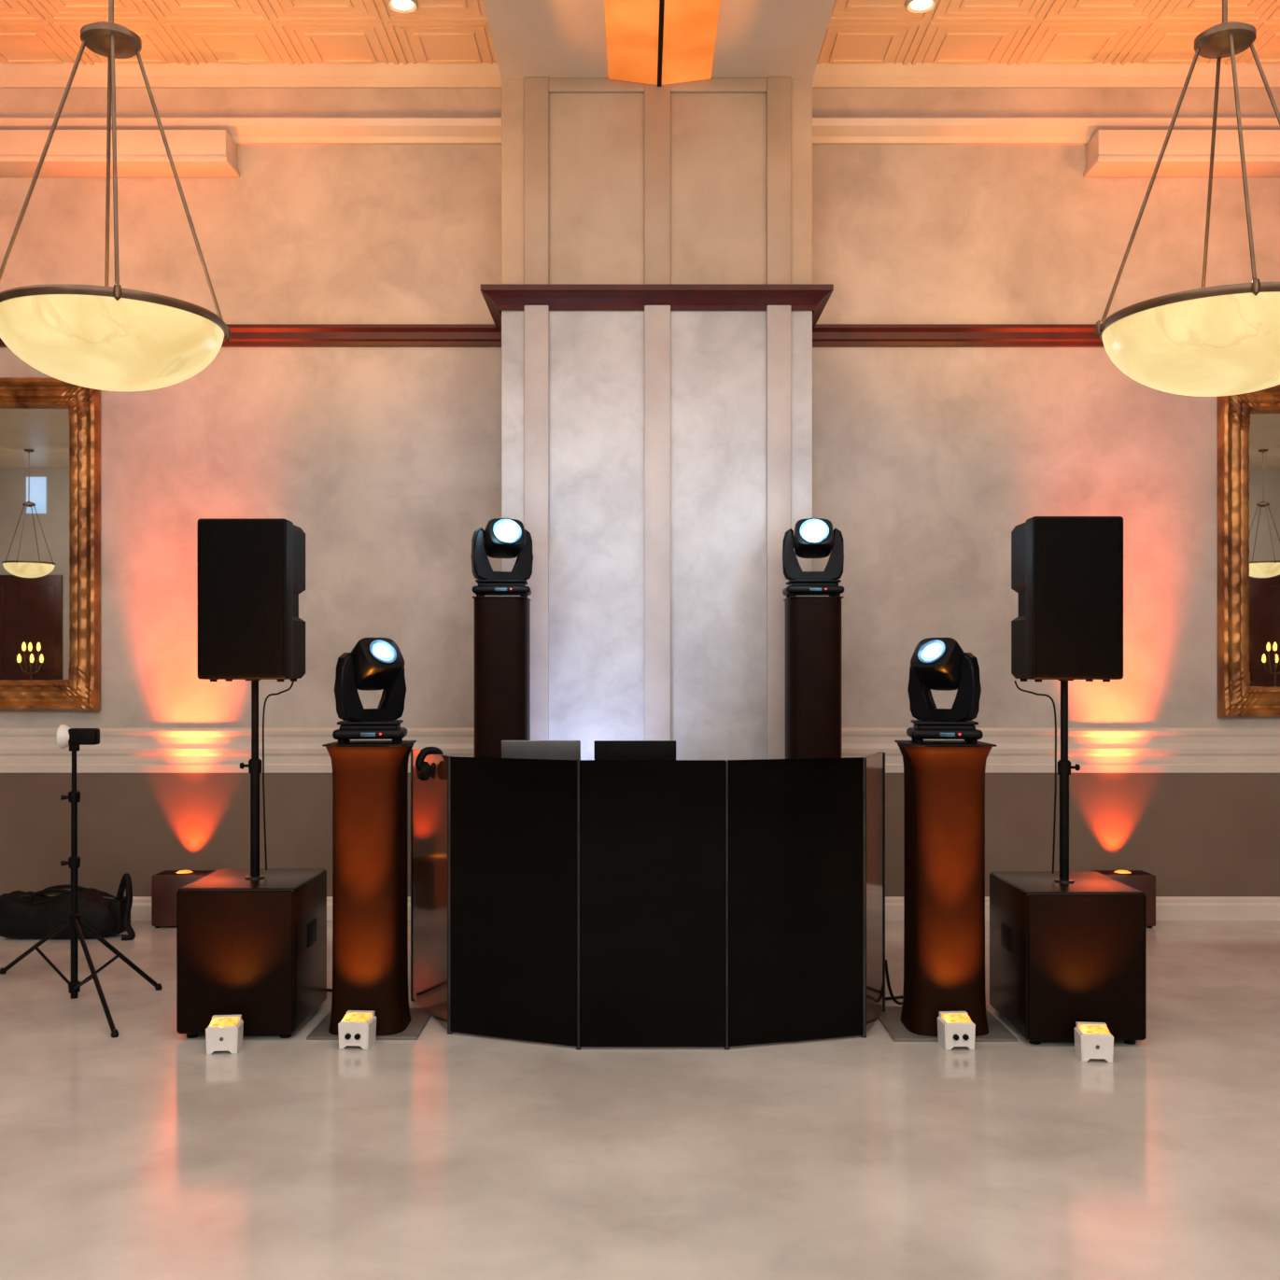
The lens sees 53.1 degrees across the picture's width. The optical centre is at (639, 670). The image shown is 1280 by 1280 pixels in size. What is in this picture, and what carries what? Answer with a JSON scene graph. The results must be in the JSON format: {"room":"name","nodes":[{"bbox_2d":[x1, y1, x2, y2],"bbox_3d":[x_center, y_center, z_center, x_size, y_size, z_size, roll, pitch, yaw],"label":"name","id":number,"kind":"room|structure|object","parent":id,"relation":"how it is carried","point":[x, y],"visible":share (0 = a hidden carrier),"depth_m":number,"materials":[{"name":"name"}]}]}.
{"room":"entertainment venue","nodes":[
{"label":"entertainment venue","id":0,"kind":"room"},
{"bbox_2d":[0,88,1279,727],"bbox_3d":[0.000,-1.155,7.800,26.000,5.310,0.200,0,0,0],"label":"wall","id":1,"kind":"structure","parent":0,"point":[926,461],"depth_m":7.70,"materials":[{"name":"paint"}]},
{"bbox_2d":[0,377,100,710],"bbox_3d":[-3.990,-0.755,7.647,1.500,1.990,0.097,0,0,0],"label":"wall mirror","id":2,"kind":"object","parent":1,"relation":"attached to","point":[50,427],"visible":0.94,"depth_m":7.68,"materials":[{"name":"gold metal"}]},
{"bbox_2d":[0,408,69,680],"bbox_3d":[-3.990,-0.755,7.681,1.144,1.634,0.013,0,0,0],"label":"mirror glass","id":3,"kind":"object","parent":2,"relation":"attached to","point":[35,443],"depth_m":7.68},
{"bbox_2d":[0,129,239,177],"bbox_3d":[-3.810,-3.062,7.582,2.804,0.195,0.255,0,0,0],"label":"trim","id":4,"kind":"structure","parent":1,"relation":"attached to","point":[71,153],"depth_m":7.48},
{"bbox_2d":[0,773,410,896],"bbox_3d":[-6.875,0.997,7.702,12.249,0.767,0.016,0,0,0],"label":"wainscoting","id":5,"kind":"structure","parent":1,"relation":"attached to","point":[141,825],"depth_m":7.69,"materials":[{"name":"paint"}]},
{"bbox_2d":[0,727,474,773],"bbox_3d":[-6.875,0.477,7.694,12.249,0.275,0.031,0,0,0],"label":"trim","id":6,"kind":"structure","parent":1,"relation":"attached to","point":[22,750],"depth_m":7.69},
{"bbox_2d":[0,62,501,88],"bbox_3d":[-6.875,-3.558,7.655,12.249,0.115,0.110,0,0,0],"label":"trim","id":7,"kind":"structure","parent":1,"relation":"attached to","point":[170,75],"depth_m":7.64,"materials":[{"name":"beige paint"}]},
{"bbox_2d":[0,116,501,144],"bbox_3d":[-6.875,-3.225,7.645,12.249,0.130,0.130,0,0,0],"label":"trim","id":8,"kind":"structure","parent":1,"relation":"attached to","point":[243,130],"depth_m":7.60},
{"bbox_2d":[0,323,501,347],"bbox_3d":[-6.882,-2.002,7.665,12.236,0.115,0.090,0,0,0],"label":"trim","id":9,"kind":"structure","parent":1,"relation":"attached to","point":[242,335],"depth_m":7.65,"materials":[{"name":"brown wood"}]},
{"bbox_2d":[115,896,410,920],"bbox_3d":[-6.875,1.430,7.691,12.249,0.140,0.038,0,0,0],"label":"baseboard","id":10,"kind":"structure","parent":1,"relation":"attached to","point":[141,907],"depth_m":7.67,"materials":[{"name":"white wood"}]},
{"bbox_2d":[501,310,812,760],"bbox_3d":[0.091,-0.250,7.315,1.684,3.500,0.770,0,0,0],"label":"wall panel","id":11,"kind":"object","parent":1,"relation":"attached to","point":[718,358],"depth_m":6.93,"materials":[{"name":"paint"}]},
{"bbox_2d":[501,79,812,283],"bbox_3d":[0.091,-2.805,7.315,1.684,1.610,0.770,0,0,0],"label":"wall panel","id":12,"kind":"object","parent":1,"relation":"attached to","point":[718,141],"depth_m":6.93,"materials":[{"name":"beige paint"}]},
{"bbox_2d":[480,283,833,331],"bbox_3d":[0.091,-2.002,7.265,1.884,0.115,0.870,0,0,0],"label":"trim","id":13,"kind":"structure","parent":1,"relation":"attached to","point":[499,298],"depth_m":6.88,"materials":[{"name":"brown wood"}]},
{"bbox_2d":[524,305,791,759],"bbox_3d":[0.096,-0.235,6.919,1.441,3.470,0.042,0,0,0],"label":"trim","id":14,"kind":"structure","parent":1,"relation":"attached to","point":[656,317],"depth_m":6.90,"materials":[{"name":"paint"}]},
{"bbox_2d":[524,77,791,283],"bbox_3d":[0.096,-2.625,6.919,1.441,1.150,0.042,0,0,0],"label":"trim","id":15,"kind":"structure","parent":1,"relation":"attached to","point":[778,91],"depth_m":6.90,"materials":[{"name":"beige paint"}]},
{"bbox_2d":[812,323,1104,347],"bbox_3d":[6.973,-2.002,7.665,12.054,0.115,0.090,0,0,0],"label":"trim","id":16,"kind":"structure","parent":1,"relation":"attached to","point":[823,335],"depth_m":7.65,"materials":[{"name":"brown wood"}]},
{"bbox_2d":[812,62,1279,88],"bbox_3d":[6.966,-3.558,7.655,12.067,0.115,0.110,0,0,0],"label":"trim","id":17,"kind":"structure","parent":1,"relation":"attached to","point":[826,75],"depth_m":7.64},
{"bbox_2d":[812,116,1279,144],"bbox_3d":[6.966,-3.225,7.645,12.067,0.130,0.130,0,0,0],"label":"trim","id":18,"kind":"structure","parent":1,"relation":"attached to","point":[825,130],"depth_m":7.60,"materials":[{"name":"beige paint"}]},
{"bbox_2d":[841,727,1279,773],"bbox_3d":[6.966,0.477,7.694,12.067,0.275,0.031,0,0,0],"label":"trim","id":19,"kind":"structure","parent":1,"relation":"attached to","point":[1018,750],"depth_m":7.69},
{"bbox_2d":[885,773,1279,896],"bbox_3d":[6.966,0.997,7.702,12.067,0.767,0.016,0,0,0],"label":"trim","id":20,"kind":"structure","parent":1,"relation":"attached to","point":[1199,834],"depth_m":7.69,"materials":[{"name":"paint"}]},
{"bbox_2d":[885,896,1279,920],"bbox_3d":[6.966,1.430,7.691,12.067,0.140,0.038,0,0,0],"label":"baseboard","id":21,"kind":"structure","parent":1,"relation":"attached to","point":[1167,907],"depth_m":7.67,"materials":[{"name":"white wood"}]},
{"bbox_2d":[1083,129,1279,177],"bbox_3d":[4.040,-3.062,7.582,2.744,0.195,0.255,0,0,0],"label":"trim","id":22,"kind":"structure","parent":1,"relation":"attached to","point":[1109,153],"depth_m":7.48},
{"bbox_2d":[1217,384,1279,717],"bbox_3d":[4.220,-0.720,7.648,1.500,2.000,0.097,0,0,0],"label":"wall mirror","id":23,"kind":"object","parent":1,"relation":"attached to","point":[1248,424],"visible":0.93,"depth_m":7.65,"materials":[{"name":"gold metal"}]},
{"bbox_2d":[1249,413,1279,687],"bbox_3d":[4.220,-0.720,7.681,1.144,1.644,0.013,0,0,0],"label":"mirror glass","id":24,"kind":"object","parent":23,"relation":"attached to","point":[1264,429],"depth_m":7.68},
{"bbox_2d":[0,920,1279,1279],"bbox_3d":[0.000,1.550,0.200,26.000,0.100,15.400,0,0,0],"label":"floor","id":25,"kind":"structure","parent":0,"point":[141,1153],"depth_m":4.04,"materials":[{"name":"concrete"}]},
{"bbox_2d":[0,872,135,941],"bbox_3d":[-3.227,1.323,7.250,0.827,0.365,0.340,0,0,0],"label":"bag","id":26,"kind":"object","parent":25,"relation":"on","point":[22,914],"visible":0.95,"depth_m":7.11,"materials":[{"name":"fabric"}]},
{"bbox_2d":[0,724,162,1037],"bbox_3d":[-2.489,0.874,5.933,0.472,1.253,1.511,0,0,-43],"label":"stand","id":27,"kind":"object","parent":25,"relation":"on","point":[73,738],"visible":1,"depth_m":5.85,"materials":[{"name":"black metal"}]},
{"bbox_2d":[151,870,215,928],"bbox_3d":[-2.680,1.338,7.530,0.320,0.324,0.200,0,0,0],"label":"uplight","id":28,"kind":"object","parent":25,"relation":"on","point":[165,884],"visible":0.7,"depth_m":7.43,"materials":[{"name":"black plastic"}]},
{"bbox_2d":[205,1014,243,1054],"bbox_3d":[-1.640,1.438,5.054,0.123,0.125,0.119,0,0,-6],"label":"uplight","id":29,"kind":"object","parent":25,"relation":"on","point":[224,1032],"visible":1,"depth_m":5.00,"materials":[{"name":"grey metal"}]},
{"bbox_2d":[211,1014,241,1021],"bbox_3d":[-1.644,1.385,5.095,0.109,0.020,0.028,0,0,-6],"label":"hood","id":30,"kind":"object","parent":29,"relation":"attached to","point":[216,1017],"depth_m":5.08,"materials":[{"name":"plastic"}]},
{"bbox_2d":[176,868,326,1038],"bbox_3d":[-1.642,1.188,5.460,0.492,0.623,0.560,0,0,0],"label":"subwoofer","id":31,"kind":"object","parent":25,"relation":"on","point":[254,949],"visible":0.99,"depth_m":5.18,"materials":[{"name":"black paint"}]},
{"bbox_2d":[176,890,293,1033],"bbox_3d":[-1.642,1.183,5.190,0.472,0.579,0.020,0,0,0],"label":"grille","id":32,"kind":"object","parent":31,"relation":"attached to","point":[234,949],"depth_m":5.18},
{"bbox_2d":[239,680,261,876],"bbox_3d":[-1.659,0.460,5.460,0.090,0.835,0.055,0,0,0],"label":"pole","id":33,"kind":"object","parent":31,"relation":"on","point":[254,766],"visible":0.98,"depth_m":5.45,"materials":[{"name":"black metal"}]},
{"bbox_2d":[196,518,305,681],"bbox_3d":[-1.642,-0.289,5.430,0.370,0.675,0.340,0,0,0],"label":"loudspeaker","id":34,"kind":"object","parent":33,"relation":"on","point":[251,571],"visible":1,"depth_m":5.26,"materials":[{"name":"black plastic"}]},
{"bbox_2d":[262,681,294,870],"bbox_3d":[-1.564,0.452,5.527,0.134,0.818,0.037,0,0,-25],"label":"cable","id":35,"kind":"object","parent":34,"relation":"hanging from","point":[292,682],"visible":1,"depth_m":5.49,"materials":[{"name":"rubber"}]},
{"bbox_2d":[245,874,265,879],"bbox_3d":[-1.642,0.882,5.460,0.079,0.010,0.079,0,0,0],"label":"socket","id":36,"kind":"object","parent":31,"relation":"attached to","point":[260,877],"depth_m":5.43,"materials":[{"name":"metal"}]},
{"bbox_2d":[337,1010,376,1049],"bbox_3d":[-1.131,1.438,5.113,0.123,0.125,0.130,0,0,5],"label":"uplight","id":37,"kind":"object","parent":25,"relation":"on","point":[357,1027],"visible":1,"depth_m":5.07,"materials":[{"name":"white plastic"}]},
{"bbox_2d":[346,1010,374,1017],"bbox_3d":[-1.127,1.385,5.160,0.109,0.020,0.028,0,0,5],"label":"hood","id":38,"kind":"object","parent":37,"relation":"attached to","point":[350,1012],"depth_m":5.14,"materials":[{"name":"plastic"}]},
{"bbox_2d":[306,637,431,1040],"bbox_3d":[-1.130,0.682,5.420,0.450,1.637,0.450,0,0,0],"label":"lighting totem","id":39,"kind":"object","parent":25,"relation":"on","point":[370,778],"depth_m":5.24,"materials":[{"name":"stretch fabric"},{"name":"steel"}]},
{"bbox_2d":[470,518,533,758],"bbox_3d":[-0.700,0.367,6.536,0.360,2.265,0.388,0,0,0],"label":"lighting totem","id":40,"kind":"object","parent":25,"relation":"on","point":[501,624],"depth_m":6.37,"materials":[{"name":"metal"}]},
{"bbox_2d":[410,748,885,1050],"bbox_3d":[0.015,0.927,5.503,2.111,1.145,0.895,0,0,0],"label":"booth","id":41,"kind":"object","parent":25,"relation":"on","point":[578,904],"visible":0.99,"depth_m":5.11,"materials":[{"name":"fabric"}]},
{"bbox_2d":[415,746,443,780],"bbox_3d":[-0.895,0.399,5.480,0.136,0.145,0.083,0,0,-29],"label":"headphones","id":42,"kind":"object","parent":41,"relation":"hanging from","point":[424,770],"visible":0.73,"depth_m":5.45,"materials":[{"name":"black plastic"}]},
{"bbox_2d":[416,761,431,780],"bbox_3d":[-0.923,0.430,5.465,0.048,0.083,0.083,0,0,-29],"label":"ear cup","id":43,"kind":"object","parent":42,"relation":"on","point":[423,768],"depth_m":5.44,"materials":[{"name":"black plastic"}]},
{"bbox_2d":[430,762,436,778],"bbox_3d":[-0.870,0.430,5.493,0.048,0.083,0.083,0,0,-29],"label":"ear cup","id":44,"kind":"object","parent":42,"relation":"on","point":[432,766],"depth_m":5.47,"materials":[{"name":"black plastic"}]},
{"bbox_2d":[501,740,580,760],"bbox_3d":[-0.425,0.395,5.623,0.340,0.189,0.274,0,0,0],"label":"laptop","id":45,"kind":"object","parent":41,"relation":"on","point":[567,750],"visible":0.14,"depth_m":5.49,"materials":[{"name":"grey metal"}]},
{"bbox_2d":[593,740,675,759],"bbox_3d":[-0.020,0.394,5.586,0.350,0.190,0.269,0,0,0],"label":"laptop","id":46,"kind":"object","parent":41,"relation":"on","point":[604,750],"visible":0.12,"depth_m":5.46,"materials":[{"name":"black plastic"}]},
{"bbox_2d":[782,518,843,759],"bbox_3d":[0.878,0.367,6.542,0.360,2.265,0.376,0,0,0],"label":"lighting totem","id":47,"kind":"object","parent":25,"relation":"on","point":[812,624],"depth_m":6.37,"materials":[{"name":"metal"}]},
{"bbox_2d":[885,959,902,1005],"bbox_3d":[1.239,1.387,5.730,0.353,0.218,0.047,0,0,-29],"label":"cable","id":48,"kind":"object","parent":25,"relation":"on","point":[894,1000],"visible":0.52,"depth_m":5.64,"materials":[{"name":"rubber"}]},
{"bbox_2d":[885,995,902,999],"bbox_3d":[1.294,1.490,5.877,0.437,0.014,0.019,0,0,-20],"label":"cable","id":49,"kind":"object","parent":25,"relation":"on","point":[900,996],"visible":0.16,"depth_m":5.82,"materials":[{"name":"rubber"}]},
{"bbox_2d":[877,637,1017,1041],"bbox_3d":[1.275,0.682,5.420,0.500,1.637,0.500,0,0,0],"label":"lighting totem","id":50,"kind":"object","parent":25,"relation":"on","point":[944,780],"depth_m":5.23,"materials":[{"name":"black stretch fabric"},{"name":"steel"}]},
{"bbox_2d":[937,1011,975,1050],"bbox_3d":[1.262,1.438,5.103,0.123,0.125,0.130,0,0,-3],"label":"uplight","id":51,"kind":"object","parent":25,"relation":"on","point":[954,1028],"visible":1,"depth_m":5.05,"materials":[{"name":"white plastic"}]},
{"bbox_2d":[938,1011,967,1017],"bbox_3d":[1.260,1.385,5.150,0.109,0.020,0.028,0,0,-3],"label":"hood","id":52,"kind":"object","parent":51,"relation":"attached to","point":[940,1013],"depth_m":5.14,"materials":[{"name":"plastic"}]},
{"bbox_2d":[989,871,1146,1044],"bbox_3d":[1.780,1.188,5.370,0.492,0.623,0.560,0,0,0],"label":"subwoofer","id":53,"kind":"object","parent":25,"relation":"on","point":[1062,953],"visible":0.98,"depth_m":5.09,"materials":[{"name":"black paint"}]},
{"bbox_2d":[1054,878,1074,883],"bbox_3d":[1.780,0.882,5.370,0.079,0.010,0.079,0,0,0],"label":"socket","id":54,"kind":"object","parent":53,"relation":"attached to","point":[1056,880],"depth_m":5.34,"materials":[{"name":"metal"}]},
{"bbox_2d":[1057,680,1080,880],"bbox_3d":[1.797,0.460,5.370,0.090,0.835,0.055,0,0,0],"label":"pole","id":55,"kind":"object","parent":53,"relation":"on","point":[1064,766],"visible":0.99,"depth_m":5.36,"materials":[{"name":"black metal"}]},
{"bbox_2d":[1011,516,1123,682],"bbox_3d":[1.780,-0.289,5.350,0.370,0.675,0.340,0,0,0],"label":"loudspeaker","id":56,"kind":"object","parent":55,"relation":"on","point":[1067,571],"visible":1,"depth_m":5.18,"materials":[{"name":"black plastic"}]},
{"bbox_2d":[1013,680,1056,873],"bbox_3d":[1.681,0.452,5.438,0.173,0.817,0.027,0,0,22],"label":"cable","id":57,"kind":"object","parent":56,"relation":"hanging from","point":[1018,687],"visible":1,"depth_m":5.40,"materials":[{"name":"rubber"}]},
{"bbox_2d":[1026,894,1146,1040],"bbox_3d":[1.780,1.183,5.100,0.472,0.579,0.020,0,0,0],"label":"grille","id":58,"kind":"object","parent":53,"relation":"attached to","point":[1087,953],"depth_m":5.09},
{"bbox_2d":[1073,1021,1113,1062],"bbox_3d":[1.755,1.438,4.949,0.123,0.125,0.119,0,0,6],"label":"uplight","id":59,"kind":"object","parent":25,"relation":"on","point":[1092,1040],"visible":1,"depth_m":4.90,"materials":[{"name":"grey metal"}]},
{"bbox_2d":[1075,1021,1106,1027],"bbox_3d":[1.759,1.385,4.990,0.109,0.020,0.028,0,0,6],"label":"hood","id":60,"kind":"object","parent":59,"relation":"attached to","point":[1078,1024],"depth_m":4.98,"materials":[{"name":"plastic"}]},
{"bbox_2d":[1091,870,1155,928],"bbox_3d":[2.840,1.338,7.530,0.320,0.324,0.200,0,0,0],"label":"uplight","id":61,"kind":"object","parent":25,"relation":"on","point":[1144,881],"visible":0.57,"depth_m":7.43,"materials":[{"name":"black plastic"}]},
{"bbox_2d":[0,0,1279,65],"bbox_3d":[0.000,-3.704,0.200,26.000,0.211,15.400,0,0,0],"label":"ceiling","id":62,"kind":"structure","parent":0,"point":[187,32],"depth_m":7.22,"materials":[{"name":"wood"}]},
{"bbox_2d":[0,0,230,391],"bbox_3d":[-1.818,-2.292,4.400,0.759,2.637,0.759,0,0,15],"label":"pendant lamp","id":63,"kind":"object","parent":62,"relation":"hanging from","point":[116,338],"visible":1,"depth_m":4.21,"materials":[{"name":"beige glass"}]},
{"bbox_2d":[387,0,417,13],"bbox_3d":[-1.280,-3.592,6.900,0.159,0.035,0.159,0,0,0],"label":"recessed light","id":64,"kind":"object","parent":62,"relation":"in","point":[399,6],"visible":1,"depth_m":6.90,"materials":[{"name":"white glass"}]},
{"bbox_2d":[482,0,835,79],"bbox_3d":[0.091,-3.405,-0.285,1.684,0.410,14.430,0,0,0],"label":"trim","id":65,"kind":"structure","parent":62,"relation":"attached to","point":[531,38],"depth_m":6.47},
{"bbox_2d":[604,0,719,86],"bbox_3d":[0.106,-3.172,4.450,0.551,0.055,4.900,0,0,0],"label":"ceiling light panel","id":66,"kind":"object","parent":65,"relation":"attached to","point":[659,43],"visible":1,"depth_m":6.43,"materials":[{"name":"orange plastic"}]},
{"bbox_2d":[604,0,659,84],"bbox_3d":[-0.039,-3.178,4.450,0.261,0.045,4.900,0,0,0],"label":"diffuser","id":67,"kind":"object","parent":66,"relation":"attached to","point":[632,26],"depth_m":6.44,"materials":[{"name":"orange glass"}]},
{"bbox_2d":[661,0,719,84],"bbox_3d":[0.249,-3.178,4.450,0.266,0.045,4.900,0,0,0],"label":"diffuser","id":68,"kind":"object","parent":66,"relation":"attached to","point":[689,27],"depth_m":6.43,"materials":[{"name":"orange glass"}]},
{"bbox_2d":[906,0,936,13],"bbox_3d":[1.516,-3.592,6.900,0.159,0.035,0.159,0,0,0],"label":"recessed light","id":69,"kind":"object","parent":62,"relation":"in","point":[912,6],"visible":1,"depth_m":6.90,"materials":[{"name":"white glass"}]},
{"bbox_2d":[1095,0,1279,396],"bbox_3d":[2.010,-2.283,4.400,0.816,2.654,0.816,0,0,30],"label":"pendant lamp","id":70,"kind":"object","parent":62,"relation":"hanging from","point":[1224,340],"visible":1,"depth_m":4.22,"materials":[{"name":"beige glass"}]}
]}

